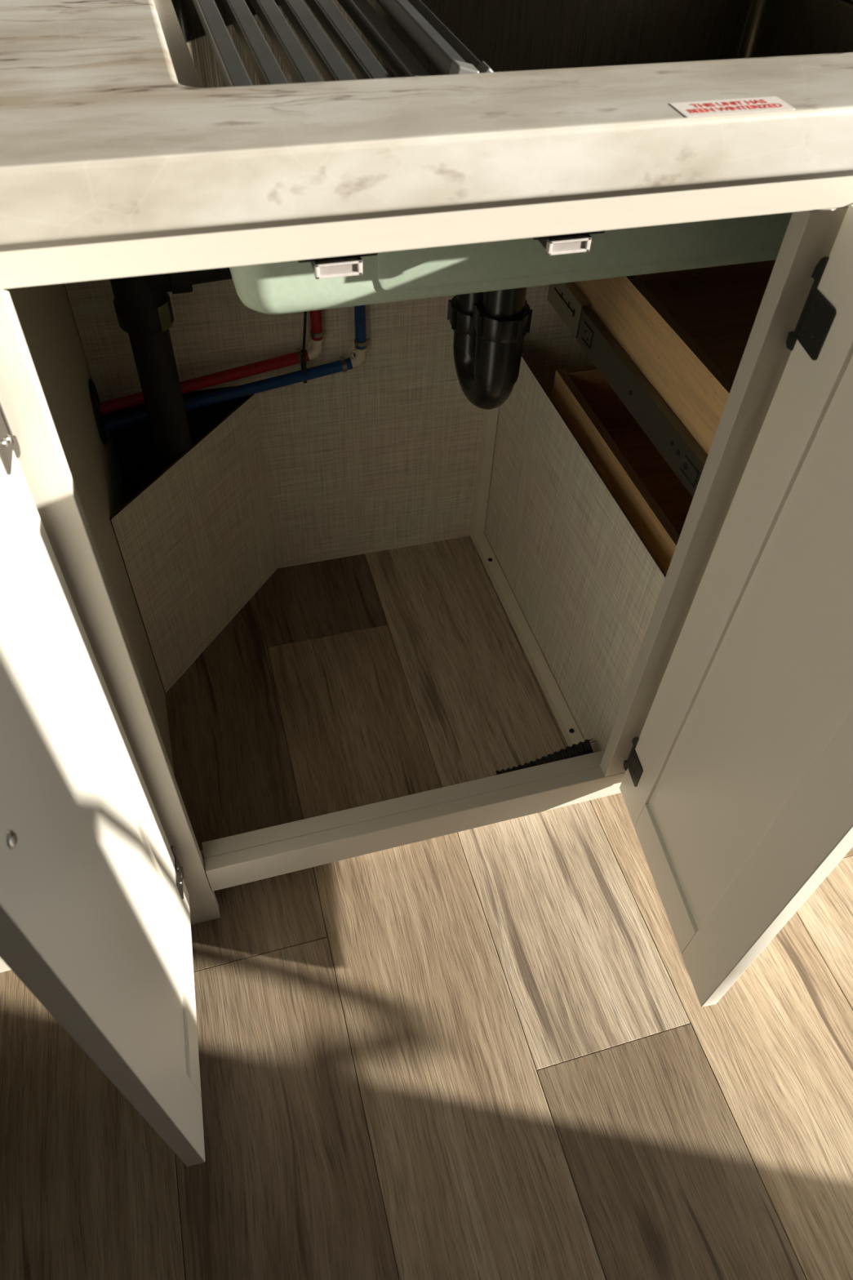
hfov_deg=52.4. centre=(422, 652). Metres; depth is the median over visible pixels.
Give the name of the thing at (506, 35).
sink
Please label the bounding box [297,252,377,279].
touch catch
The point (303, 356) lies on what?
cable tie
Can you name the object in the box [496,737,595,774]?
conduit
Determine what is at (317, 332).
tube
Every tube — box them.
[99,309,326,414]
[103,304,369,431]
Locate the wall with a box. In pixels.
[103,413,129,501]
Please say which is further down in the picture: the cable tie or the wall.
the wall
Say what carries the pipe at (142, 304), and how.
on the floor
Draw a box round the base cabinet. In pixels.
[0,169,852,1166]
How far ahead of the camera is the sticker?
0.50 m
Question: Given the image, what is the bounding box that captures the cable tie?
[300,311,306,383]
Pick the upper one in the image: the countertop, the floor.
the countertop
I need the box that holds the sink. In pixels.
[153,0,852,314]
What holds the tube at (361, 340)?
attached to the base cabinet
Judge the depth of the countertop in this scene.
0.48 m
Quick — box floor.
[0,535,852,1279]
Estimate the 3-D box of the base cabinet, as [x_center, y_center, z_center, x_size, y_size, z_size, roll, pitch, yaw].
[-0.125,-0.111,0.938,2.000,0.877,0.964,-11,51,-12]
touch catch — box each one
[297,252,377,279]
[532,230,604,255]
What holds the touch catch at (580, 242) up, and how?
attached to the base cabinet
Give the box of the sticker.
[670,96,795,117]
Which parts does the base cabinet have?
panel, panel, door panel, door, angled panel, panel, rail, rail, corner post, slide rail, partition panel, drawer, slide rail, drawer, door, door panel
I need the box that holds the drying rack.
[192,0,493,87]
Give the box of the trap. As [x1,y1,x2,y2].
[447,287,533,409]
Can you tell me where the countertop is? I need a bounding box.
[0,0,852,244]
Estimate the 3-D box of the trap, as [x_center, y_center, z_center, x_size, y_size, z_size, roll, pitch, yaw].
[0.067,-0.346,0.881,0.059,0.209,0.123,-11,51,-12]
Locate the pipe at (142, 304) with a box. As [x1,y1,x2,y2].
[109,266,232,472]

